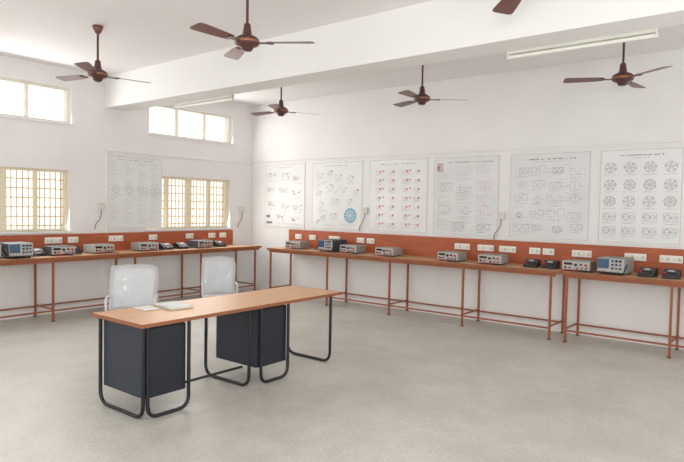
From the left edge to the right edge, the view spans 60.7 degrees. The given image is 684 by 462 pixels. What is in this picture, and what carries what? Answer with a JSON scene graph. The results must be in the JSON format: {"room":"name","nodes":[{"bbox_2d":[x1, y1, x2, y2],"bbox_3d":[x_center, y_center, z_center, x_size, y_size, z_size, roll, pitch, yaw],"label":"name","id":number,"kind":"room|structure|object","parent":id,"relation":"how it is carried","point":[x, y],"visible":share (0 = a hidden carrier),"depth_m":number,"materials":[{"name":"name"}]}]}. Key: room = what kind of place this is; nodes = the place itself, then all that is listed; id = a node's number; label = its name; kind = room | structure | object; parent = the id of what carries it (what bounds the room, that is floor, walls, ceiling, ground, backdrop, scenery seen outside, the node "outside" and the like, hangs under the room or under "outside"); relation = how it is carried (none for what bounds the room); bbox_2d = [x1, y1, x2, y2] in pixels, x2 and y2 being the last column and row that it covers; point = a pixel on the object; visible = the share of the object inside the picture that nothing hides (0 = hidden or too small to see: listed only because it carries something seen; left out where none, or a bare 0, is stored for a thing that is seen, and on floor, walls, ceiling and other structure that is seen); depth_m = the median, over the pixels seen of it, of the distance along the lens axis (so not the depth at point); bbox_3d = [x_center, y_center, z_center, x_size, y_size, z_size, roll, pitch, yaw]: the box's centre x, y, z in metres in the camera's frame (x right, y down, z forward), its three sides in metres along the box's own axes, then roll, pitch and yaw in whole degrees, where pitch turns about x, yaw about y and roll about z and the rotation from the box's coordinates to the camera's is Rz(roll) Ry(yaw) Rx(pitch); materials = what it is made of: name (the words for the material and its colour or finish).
{"room":"electronics workshop","nodes":[
{"label":"electronics workshop","id":0,"kind":"room"},
{"bbox_2d":[0,55,252,312],"bbox_3d":[-4.781,-0.553,7.474,0.250,3.470,9.600,3,3,38],"label":"wall","id":1,"kind":"structure","parent":0,"point":[79,149],"depth_m":8.71,"materials":[{"name":"paint"}]},
{"bbox_2d":[0,166,72,233],"bbox_3d":[-4.511,-0.407,7.743,0.196,0.892,1.810,3,3,38],"label":"window","id":2,"kind":"structure","parent":1,"relation":"in","point":[3,176],"depth_m":8.09,"materials":[{"name":"paint"}]},
{"bbox_2d":[0,77,74,124],"bbox_3d":[-4.447,-1.761,7.702,0.150,0.522,1.800,3,3,38],"label":"window","id":3,"kind":"structure","parent":1,"relation":"in","point":[26,104],"depth_m":7.98,"materials":[{"name":"paint"}]},
{"bbox_2d":[95,203,104,227],"bbox_3d":[-3.623,-0.221,8.727,0.050,0.391,0.158,3,3,38],"label":"wall switch","id":4,"kind":"object","parent":1,"relation":"attached to","point":[100,206],"visible":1,"depth_m":8.72,"materials":[{"name":"plastic"}]},
{"bbox_2d":[0,230,232,251],"bbox_3d":[-3.526,0.163,8.892,0.029,0.268,4.850,3,3,38],"label":"board","id":5,"kind":"object","parent":1,"relation":"attached to","point":[170,237],"visible":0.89,"depth_m":9.05,"materials":[{"name":"brown wood"}]},
{"bbox_2d":[45,237,61,243],"bbox_3d":[-4.046,0.132,8.178,0.026,0.085,0.223,3,3,38],"label":"power socket","id":6,"kind":"object","parent":5,"relation":"attached to","point":[52,240],"visible":1,"depth_m":8.17,"materials":[{"name":"white plastic"}]},
{"bbox_2d":[68,237,77,242],"bbox_3d":[-3.869,0.127,8.404,0.026,0.085,0.150,3,3,38],"label":"power socket","id":7,"kind":"object","parent":5,"relation":"attached to","point":[70,239],"visible":1,"depth_m":8.40,"materials":[{"name":"white plastic"}]},
{"bbox_2d":[108,235,122,240],"bbox_3d":[-3.466,0.109,8.917,0.026,0.078,0.232,3,3,38],"label":"power socket","id":8,"kind":"object","parent":5,"relation":"attached to","point":[110,238],"visible":1,"depth_m":8.91,"materials":[{"name":"white plastic"}]},
{"bbox_2d":[149,234,156,239],"bbox_3d":[-3.054,0.100,9.442,0.026,0.085,0.150,3,3,38],"label":"power socket","id":9,"kind":"object","parent":5,"relation":"attached to","point":[151,237],"visible":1,"depth_m":9.44,"materials":[{"name":"white plastic"}]},
{"bbox_2d":[186,233,192,238],"bbox_3d":[-2.609,0.085,10.008,0.026,0.085,0.150,3,3,38],"label":"power socket","id":10,"kind":"object","parent":5,"relation":"attached to","point":[190,235],"visible":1,"depth_m":10.00,"materials":[{"name":"white plastic"}]},
{"bbox_2d":[208,233,214,237],"bbox_3d":[-2.312,0.076,10.385,0.026,0.085,0.150,3,3,38],"label":"power socket","id":11,"kind":"object","parent":5,"relation":"attached to","point":[210,235],"visible":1,"depth_m":10.37,"materials":[{"name":"white plastic"}]},
{"bbox_2d":[219,232,225,236],"bbox_3d":[-2.158,0.070,10.582,0.026,0.085,0.150,3,3,38],"label":"power socket","id":12,"kind":"object","parent":5,"relation":"attached to","point":[223,234],"visible":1,"depth_m":10.57,"materials":[{"name":"white plastic"}]},
{"bbox_2d":[0,282,250,319],"bbox_3d":[-4.708,1.136,7.462,0.012,0.100,9.600,3,3,38],"label":"baseboard","id":13,"kind":"structure","parent":1,"relation":"attached to","point":[241,284],"depth_m":8.55,"materials":[{"name":"paint"}]},
{"bbox_2d":[108,154,161,228],"bbox_3d":[-3.249,-0.605,9.208,0.013,1.130,0.950,3,3,38],"label":"chart","id":14,"kind":"object","parent":1,"relation":"attached to","point":[134,183],"visible":1,"depth_m":9.19,"materials":[{"name":"paper"}]},
{"bbox_2d":[106,149,252,305],"bbox_3d":[-2.644,-0.070,10.009,0.022,2.380,2.995,3,3,38],"label":"trim","id":15,"kind":"structure","parent":1,"relation":"attached to","point":[107,150],"depth_m":8.87,"materials":[{"name":"paint"}]},
{"bbox_2d":[146,176,231,230],"bbox_3d":[-2.652,-0.469,10.110,0.196,0.892,1.790,3,3,38],"label":"window","id":16,"kind":"structure","parent":1,"relation":"in","point":[187,186],"depth_m":10.14,"materials":[{"name":"paint"}]},
{"bbox_2d":[148,105,234,144],"bbox_3d":[-2.584,-1.823,10.072,0.150,0.522,1.810,3,3,38],"label":"window","id":17,"kind":"structure","parent":1,"relation":"in","point":[175,135],"depth_m":10.18,"materials":[{"name":"paint"}]},
{"bbox_2d":[174,94,233,108],"bbox_3d":[-1.897,-1.775,7.951,1.220,0.110,0.060,3,3,38],"label":"tube light","id":18,"kind":"object","parent":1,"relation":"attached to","point":[228,97],"visible":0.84,"depth_m":7.90,"materials":[{"name":"white plastic"}]},
{"bbox_2d":[238,207,244,226],"bbox_3d":[-1.887,-0.259,10.937,0.050,0.391,0.158,3,3,38],"label":"wall switch","id":19,"kind":"object","parent":1,"relation":"attached to","point":[242,209],"visible":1,"depth_m":10.93,"materials":[{"name":"plastic"}]},
{"bbox_2d":[106,0,683,110],"bbox_3d":[0.575,-1.886,5.744,10.200,0.470,0.350,3,3,38],"label":"beam","id":20,"kind":"structure","parent":1,"relation":"attached to","point":[435,31],"depth_m":5.64,"materials":[{"name":"paint"}]},
{"bbox_2d":[506,28,658,59],"bbox_3d":[1.979,-1.581,4.911,1.220,0.110,0.060,3,3,38],"label":"tube light","id":21,"kind":"object","parent":20,"relation":"attached to","point":[651,33],"visible":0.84,"depth_m":4.85,"materials":[{"name":"white plastic"}]},
{"bbox_2d":[0,288,683,461],"bbox_3d":[-0.727,1.439,4.500,10.450,0.120,9.850,3,3,38],"label":"floor","id":22,"kind":"structure","parent":0,"point":[402,385],"depth_m":4.82,"materials":[{"name":"grey concrete"}]},
{"bbox_2d":[0,244,261,321],"bbox_3d":[-3.235,0.733,8.800,0.577,0.851,5.000,3,3,38],"label":"workbench","id":23,"kind":"object","parent":22,"relation":"on","point":[84,256],"visible":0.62,"depth_m":8.39,"materials":[{"name":"brown laminate"}]},
{"bbox_2d":[0,241,36,258],"bbox_3d":[-4.197,0.245,7.518,0.457,0.190,0.338,3,3,40],"label":"oscilloscope","id":24,"kind":"object","parent":23,"relation":"on","point":[9,249],"visible":0.98,"depth_m":7.40,"materials":[{"name":"silver metal"}]},
{"bbox_2d":[33,248,45,255],"bbox_3d":[-4.095,0.281,7.810,0.200,0.099,0.170,3,3,34],"label":"meter","id":25,"kind":"object","parent":23,"relation":"on","point":[38,251],"visible":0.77,"depth_m":7.79,"materials":[{"name":"black plastic"}]},
{"bbox_2d":[42,245,80,255],"bbox_3d":[-3.818,0.266,7.983,0.361,0.125,0.387,3,3,39],"label":"signal generator","id":26,"kind":"object","parent":23,"relation":"on","point":[52,250],"visible":0.98,"depth_m":7.89,"materials":[{"name":"black plastic"}]},
{"bbox_2d":[75,246,81,253],"bbox_3d":[-3.818,0.266,8.291,0.200,0.099,0.170,3,3,42],"label":"meter","id":27,"kind":"object","parent":23,"relation":"on","point":[78,250],"visible":0.49,"depth_m":8.27,"materials":[{"name":"black plastic"}]},
{"bbox_2d":[83,243,119,253],"bbox_3d":[-3.459,0.254,8.443,0.361,0.125,0.387,3,3,35],"label":"signal generator","id":28,"kind":"object","parent":23,"relation":"on","point":[99,248],"visible":1,"depth_m":8.34,"materials":[{"name":"black plastic"}]},
{"bbox_2d":[0,244,261,262],"bbox_3d":[-3.228,0.325,8.783,0.577,0.035,5.000,3,3,38],"label":"countertop","id":29,"kind":"structure","parent":23,"relation":"on","point":[235,246],"depth_m":8.48,"materials":[{"name":"brown laminate"}]},
{"bbox_2d":[131,242,161,250],"bbox_3d":[-2.997,0.239,9.026,0.361,0.125,0.387,3,3,42],"label":"signal generator","id":30,"kind":"object","parent":23,"relation":"on","point":[139,246],"visible":1,"depth_m":8.94,"materials":[{"name":"black plastic"}]},
{"bbox_2d":[159,243,172,249],"bbox_3d":[-2.825,0.242,9.329,0.200,0.099,0.170,3,3,37],"label":"meter","id":31,"kind":"object","parent":23,"relation":"on","point":[163,246],"visible":0.87,"depth_m":9.28,"materials":[{"name":"black plastic"}]},
{"bbox_2d":[173,242,188,248],"bbox_3d":[-2.640,0.236,9.565,0.200,0.099,0.170,3,3,35],"label":"meter","id":32,"kind":"object","parent":23,"relation":"on","point":[177,245],"visible":0.94,"depth_m":9.52,"materials":[{"name":"black plastic"}]},
{"bbox_2d":[187,239,215,247],"bbox_3d":[-2.341,0.217,9.866,0.361,0.125,0.387,3,3,35],"label":"signal generator","id":33,"kind":"object","parent":23,"relation":"on","point":[191,243],"visible":0.98,"depth_m":9.77,"materials":[{"name":"black plastic"}]},
{"bbox_2d":[213,241,226,246],"bbox_3d":[-2.146,0.220,10.194,0.200,0.099,0.170,3,3,35],"label":"meter","id":34,"kind":"object","parent":23,"relation":"on","point":[215,243],"visible":0.84,"depth_m":10.14,"materials":[{"name":"black plastic"}]},
{"bbox_2d":[104,268,157,310],"bbox_3d":[-2.174,0.826,6.033,0.505,0.930,0.522,1,2,-11],"label":"office chair","id":35,"kind":"object","parent":22,"relation":"on","point":[133,287],"visible":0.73,"depth_m":6.17,"materials":[{"name":"white plastic"}]},
{"bbox_2d":[91,285,341,418],"bbox_3d":[-0.975,0.983,5.205,0.684,0.724,2.270,3,3,38],"label":"desk","id":36,"kind":"object","parent":22,"relation":"on","point":[145,351],"visible":1,"depth_m":4.56,"materials":[{"name":"laminate"}]},
{"bbox_2d":[133,305,160,310],"bbox_3d":[-1.581,0.625,4.730,0.200,0.004,0.140,3,3,43],"label":"paper sheets","id":37,"kind":"object","parent":36,"relation":"on","point":[144,308],"visible":1,"depth_m":4.71,"materials":[{"name":"white paper"}]},
{"bbox_2d":[152,301,192,309],"bbox_3d":[-1.407,0.619,4.854,0.214,0.014,0.304,-1,3,-44],"label":"booklet","id":38,"kind":"object","parent":36,"relation":"on","point":[172,305],"visible":1,"depth_m":4.81,"materials":[{"name":"white paper"}]},
{"bbox_2d":[201,260,237,322],"bbox_3d":[-1.504,0.792,7.175,0.435,0.930,0.449,0,2,-18],"label":"office chair","id":39,"kind":"object","parent":22,"relation":"on","point":[218,274],"visible":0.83,"depth_m":7.29,"materials":[{"name":"grey plastic"}]},
{"bbox_2d":[267,247,565,339],"bbox_3d":[0.814,0.807,8.808,4.950,0.851,0.577,3,3,38],"label":"workbench","id":40,"kind":"object","parent":22,"relation":"on","point":[405,259],"visible":0.83,"depth_m":8.25,"materials":[{"name":"brown laminate"}]},
{"bbox_2d":[284,240,308,248],"bbox_3d":[-0.775,0.239,10.010,0.387,0.125,0.361,3,3,35],"label":"signal generator","id":41,"kind":"object","parent":40,"relation":"on","point":[288,244],"visible":1,"depth_m":9.96,"materials":[{"name":"black plastic"}]},
{"bbox_2d":[315,239,346,251],"bbox_3d":[-0.179,0.236,9.555,0.338,0.190,0.457,3,3,36],"label":"oscilloscope","id":42,"kind":"object","parent":40,"relation":"on","point":[332,245],"visible":0.96,"depth_m":9.43,"materials":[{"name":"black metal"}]},
{"bbox_2d":[337,244,365,253],"bbox_3d":[0.165,0.287,9.271,0.387,0.125,0.361,3,3,38],"label":"signal generator","id":43,"kind":"object","parent":40,"relation":"on","point":[352,248],"visible":1,"depth_m":9.21,"materials":[{"name":"black plastic"}]},
{"bbox_2d":[374,246,402,256],"bbox_3d":[0.708,0.314,8.845,0.387,0.125,0.361,3,3,37],"label":"signal generator","id":44,"kind":"object","parent":40,"relation":"on","point":[391,251],"visible":1,"depth_m":8.79,"materials":[{"name":"black plastic"}]},
{"bbox_2d":[267,247,565,273],"bbox_3d":[0.822,0.399,8.791,4.950,0.035,0.577,3,3,38],"label":"countertop","id":45,"kind":"structure","parent":40,"relation":"on","point":[432,260],"depth_m":8.30,"materials":[{"name":"brown laminate"}]},
{"bbox_2d":[436,251,466,261],"bbox_3d":[1.547,0.356,8.185,0.387,0.125,0.361,3,3,40],"label":"signal generator","id":46,"kind":"object","parent":40,"relation":"on","point":[455,256],"visible":1,"depth_m":8.13,"materials":[{"name":"black plastic"}]},
{"bbox_2d":[477,253,507,265],"bbox_3d":[2.031,0.380,7.809,0.387,0.125,0.361,3,3,35],"label":"signal generator","id":47,"kind":"object","parent":40,"relation":"on","point":[493,259],"visible":1,"depth_m":7.75,"materials":[{"name":"black plastic"}]},
{"bbox_2d":[523,259,540,267],"bbox_3d":[2.453,0.411,7.540,0.170,0.099,0.200,3,3,35],"label":"meter","id":48,"kind":"object","parent":40,"relation":"on","point":[535,263],"visible":1,"depth_m":7.49,"materials":[{"name":"black plastic"}]},
{"bbox_2d":[541,260,559,268],"bbox_3d":[2.642,0.421,7.392,0.170,0.099,0.200,3,3,38],"label":"meter","id":49,"kind":"object","parent":40,"relation":"on","point":[548,264],"visible":1,"depth_m":7.34,"materials":[{"name":"black plastic"}]},
{"bbox_2d":[561,270,683,358],"bbox_3d":[3.822,0.957,6.449,2.600,0.851,0.577,3,3,38],"label":"workbench","id":50,"kind":"object","parent":22,"relation":"on","point":[625,278],"visible":0.99,"depth_m":6.72,"materials":[{"name":"beige laminate"}]},
{"bbox_2d":[561,259,595,272],"bbox_3d":[2.892,0.424,7.094,0.387,0.125,0.361,3,3,36],"label":"signal generator","id":51,"kind":"object","parent":50,"relation":"on","point":[567,264],"visible":0.99,"depth_m":7.04,"materials":[{"name":"black plastic"}]},
{"bbox_2d":[593,256,633,274],"bbox_3d":[3.204,0.407,6.863,0.338,0.190,0.457,3,3,41],"label":"oscilloscope","id":52,"kind":"object","parent":50,"relation":"on","point":[606,264],"visible":1,"depth_m":6.75,"materials":[{"name":"silver metal"}]},
{"bbox_2d":[561,270,683,284],"bbox_3d":[3.829,0.549,6.433,2.600,0.035,0.577,3,3,38],"label":"countertop","id":53,"kind":"structure","parent":50,"relation":"on","point":[633,276],"depth_m":6.63,"materials":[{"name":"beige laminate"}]},
{"bbox_2d":[637,267,657,276],"bbox_3d":[3.485,0.466,6.654,0.170,0.099,0.200,3,3,42],"label":"meter","id":54,"kind":"object","parent":50,"relation":"on","point":[643,271],"visible":1,"depth_m":6.61,"materials":[{"name":"black plastic"}]},
{"bbox_2d":[662,268,681,278],"bbox_3d":[3.674,0.475,6.506,0.170,0.099,0.200,3,3,36],"label":"meter","id":55,"kind":"object","parent":50,"relation":"on","point":[667,273],"visible":1,"depth_m":6.46,"materials":[{"name":"black plastic"}]},
{"bbox_2d":[0,0,683,105],"bbox_3d":[-0.661,-2.148,4.355,10.450,0.120,9.850,3,3,38],"label":"ceiling","id":56,"kind":"structure","parent":0,"point":[136,34],"depth_m":6.58,"materials":[{"name":"paint"}]},
{"bbox_2d":[55,24,149,82],"bbox_3d":[-2.533,-1.905,6.353,0.907,0.596,1.036,-1,3,-37],"label":"ceiling fan","id":57,"kind":"object","parent":56,"relation":"hanging from","point":[96,73],"visible":1,"depth_m":6.25,"materials":[{"name":"brown metal"}]},
{"bbox_2d":[190,0,314,59],"bbox_3d":[-0.680,-1.812,4.912,0.907,0.596,1.036,1,2,5],"label":"ceiling fan","id":58,"kind":"object","parent":56,"relation":"hanging from","point":[245,42],"visible":1,"depth_m":4.87,"materials":[{"name":"brown metal"}]},
{"bbox_2d":[250,87,317,115],"bbox_3d":[-0.771,-1.959,8.491,0.907,0.596,1.036,0,3,-24],"label":"ceiling fan","id":59,"kind":"object","parent":56,"relation":"hanging from","point":[280,110],"visible":0.8,"depth_m":8.42,"materials":[{"name":"brown metal"}]},
{"bbox_2d":[393,65,448,106],"bbox_3d":[1.126,-1.877,7.316,0.907,0.596,1.036,1,2,1],"label":"ceiling fan","id":60,"kind":"object","parent":56,"relation":"hanging from","point":[421,98],"visible":0.82,"depth_m":7.28,"materials":[{"name":"brown metal"}]},
{"bbox_2d":[492,0,520,14],"bbox_3d":[1.112,-1.727,3.607,1.036,0.596,0.907,1,2,0],"label":"ceiling fan","id":61,"kind":"object","parent":56,"relation":"hanging from","point":[508,7],"visible":1,"depth_m":3.94,"materials":[{"name":"brown metal"}]},
{"bbox_2d":[563,42,671,87],"bbox_3d":[2.971,-1.793,6.081,1.036,0.596,0.907,3,3,43],"label":"ceiling fan","id":62,"kind":"object","parent":56,"relation":"hanging from","point":[622,78],"visible":0.78,"depth_m":5.98,"materials":[{"name":"brown metal"}]},
{"bbox_2d":[251,48,683,340],"bbox_3d":[2.271,-0.453,8.201,10.450,3.470,0.250,3,3,38],"label":"wall","id":63,"kind":"structure","parent":0,"point":[533,107],"depth_m":8.16,"materials":[{"name":"paint"}]},
{"bbox_2d":[265,163,304,227],"bbox_3d":[-1.053,-0.647,10.639,1.000,1.160,0.013,3,3,38],"label":"chart","id":64,"kind":"object","parent":63,"relation":"attached to","point":[284,183],"visible":1,"depth_m":10.62,"materials":[{"name":"paper"}]},
{"bbox_2d":[312,160,362,230],"bbox_3d":[-0.094,-0.599,9.887,1.080,1.160,0.013,3,3,38],"label":"chart","id":65,"kind":"object","parent":63,"relation":"attached to","point":[337,190],"visible":1,"depth_m":9.87,"materials":[{"name":"paper"}]},
{"bbox_2d":[359,207,367,230],"bbox_3d":[0.346,-0.191,9.528,0.158,0.391,0.050,3,3,38],"label":"wall switch","id":66,"kind":"object","parent":63,"relation":"attached to","point":[364,209],"visible":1,"depth_m":9.49,"materials":[{"name":"plastic"}]},
{"bbox_2d":[369,157,427,233],"bbox_3d":[0.865,-0.551,9.135,1.070,1.160,0.013,3,3,38],"label":"chart","id":67,"kind":"object","parent":63,"relation":"attached to","point":[398,193],"visible":1,"depth_m":9.12,"materials":[{"name":"paper"}]},
{"bbox_2d":[433,154,499,237],"bbox_3d":[1.773,-0.506,8.422,1.020,1.160,0.013,3,3,38],"label":"chart","id":68,"kind":"object","parent":63,"relation":"attached to","point":[466,188],"visible":1,"depth_m":8.40,"materials":[{"name":"white paper"}]},
{"bbox_2d":[251,282,683,349],"bbox_3d":[2.258,1.238,8.089,10.200,0.100,0.012,3,3,38],"label":"baseboard","id":69,"kind":"structure","parent":63,"relation":"attached to","point":[557,327],"depth_m":7.99,"materials":[{"name":"paint"}]},
{"bbox_2d":[252,140,683,161],"bbox_3d":[2.299,-1.120,7.991,10.200,0.020,0.018,3,3,38],"label":"trim","id":70,"kind":"structure","parent":63,"relation":"attached to","point":[669,140],"depth_m":8.12,"materials":[{"name":"paint"}]},
{"bbox_2d":[289,229,683,275],"bbox_3d":[2.073,0.274,8.197,7.700,0.306,0.029,3,3,38],"label":"board","id":71,"kind":"object","parent":63,"relation":"attached to","point":[426,246],"visible":0.67,"depth_m":8.12,"materials":[{"name":"brown wood"}]},
{"bbox_2d":[295,234,301,238],"bbox_3d":[-0.776,0.098,10.392,0.150,0.085,0.026,3,3,38],"label":"power socket","id":72,"kind":"object","parent":71,"relation":"attached to","point":[297,236],"visible":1,"depth_m":10.39,"materials":[{"name":"white plastic"}]},
{"bbox_2d":[309,235,315,239],"bbox_3d":[-0.516,0.111,10.189,0.150,0.085,0.026,3,3,38],"label":"power socket","id":73,"kind":"object","parent":71,"relation":"attached to","point":[311,237],"visible":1,"depth_m":10.18,"materials":[{"name":"white plastic"}]},
{"bbox_2d":[329,236,339,238],"bbox_3d":[-0.119,0.110,9.877,0.218,0.044,0.026,3,3,38],"label":"power socket","id":74,"kind":"object","parent":71,"relation":"attached to","point":[330,237],"visible":0.46,"depth_m":9.87,"materials":[{"name":"white plastic"}]},
{"bbox_2d":[357,238,364,242],"bbox_3d":[0.301,0.152,9.547,0.150,0.085,0.026,3,3,38],"label":"power socket","id":75,"kind":"object","parent":71,"relation":"attached to","point":[359,240],"visible":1,"depth_m":9.54,"materials":[{"name":"white plastic"}]},
{"bbox_2d":[367,238,374,243],"bbox_3d":[0.459,0.160,9.424,0.150,0.085,0.026,3,3,38],"label":"power socket","id":76,"kind":"object","parent":71,"relation":"attached to","point":[369,240],"visible":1,"depth_m":9.41,"materials":[{"name":"white plastic"}]},
{"bbox_2d":[454,243,469,249],"bbox_3d":[1.737,0.223,8.422,0.237,0.085,0.026,3,3,38],"label":"power socket","id":77,"kind":"object","parent":71,"relation":"attached to","point":[457,245],"visible":1,"depth_m":8.41,"materials":[{"name":"white plastic"}]},
{"bbox_2d":[477,244,493,250],"bbox_3d":[2.020,0.237,8.199,0.240,0.085,0.026,3,3,38],"label":"power socket","id":78,"kind":"object","parent":71,"relation":"attached to","point":[480,247],"visible":1,"depth_m":8.19,"materials":[{"name":"white plastic"}]},
{"bbox_2d":[499,246,515,252],"bbox_3d":[2.272,0.250,8.001,0.230,0.085,0.026,3,3,38],"label":"power socket","id":79,"kind":"object","parent":71,"relation":"attached to","point":[511,249],"visible":1,"depth_m":7.99,"materials":[{"name":"white plastic"}]},
{"bbox_2d":[529,247,540,253],"bbox_3d":[2.566,0.266,7.771,0.150,0.085,0.026,3,3,38],"label":"power socket","id":80,"kind":"object","parent":71,"relation":"attached to","point":[531,250],"visible":1,"depth_m":7.77,"materials":[{"name":"white plastic"}]},
{"bbox_2d":[543,248,553,254],"bbox_3d":[2.707,0.273,7.660,0.150,0.085,0.026,3,3,38],"label":"power socket","id":81,"kind":"object","parent":71,"relation":"attached to","point":[546,251],"visible":1,"depth_m":7.66,"materials":[{"name":"white plastic"}]},
{"bbox_2d":[572,250,591,257],"bbox_3d":[3.043,0.288,7.397,0.234,0.084,0.026,3,3,38],"label":"power socket","id":82,"kind":"object","parent":71,"relation":"attached to","point":[575,253],"visible":1,"depth_m":7.39,"materials":[{"name":"white plastic"}]},
{"bbox_2d":[624,253,646,260],"bbox_3d":[3.528,0.312,7.017,0.241,0.084,0.026,3,3,38],"label":"power socket","id":83,"kind":"object","parent":71,"relation":"attached to","point":[637,257],"visible":0.77,"depth_m":6.99,"materials":[{"name":"white plastic"}]},
{"bbox_2d":[659,255,682,263],"bbox_3d":[3.825,0.327,6.784,0.237,0.085,0.026,3,3,38],"label":"power socket","id":84,"kind":"object","parent":71,"relation":"attached to","point":[663,258],"visible":1,"depth_m":6.77,"materials":[{"name":"white plastic"}]},
{"bbox_2d":[493,212,505,239],"bbox_3d":[2.177,-0.069,8.093,0.158,0.391,0.050,3,3,38],"label":"wall switch","id":85,"kind":"object","parent":63,"relation":"attached to","point":[500,215],"visible":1,"depth_m":8.07,"materials":[{"name":"plastic"}]},
{"bbox_2d":[509,150,590,241],"bbox_3d":[2.713,-0.459,7.685,1.040,1.160,0.013,3,3,38],"label":"chart","id":86,"kind":"object","parent":63,"relation":"attached to","point":[550,191],"visible":1,"depth_m":7.67,"materials":[{"name":"white paper"}]},
{"bbox_2d":[598,146,683,246],"bbox_3d":[3.570,-0.416,7.013,0.900,1.160,0.013,3,3,38],"label":"chart","id":87,"kind":"object","parent":63,"relation":"attached to","point":[640,199],"visible":1,"depth_m":7.00,"materials":[{"name":"paper"}]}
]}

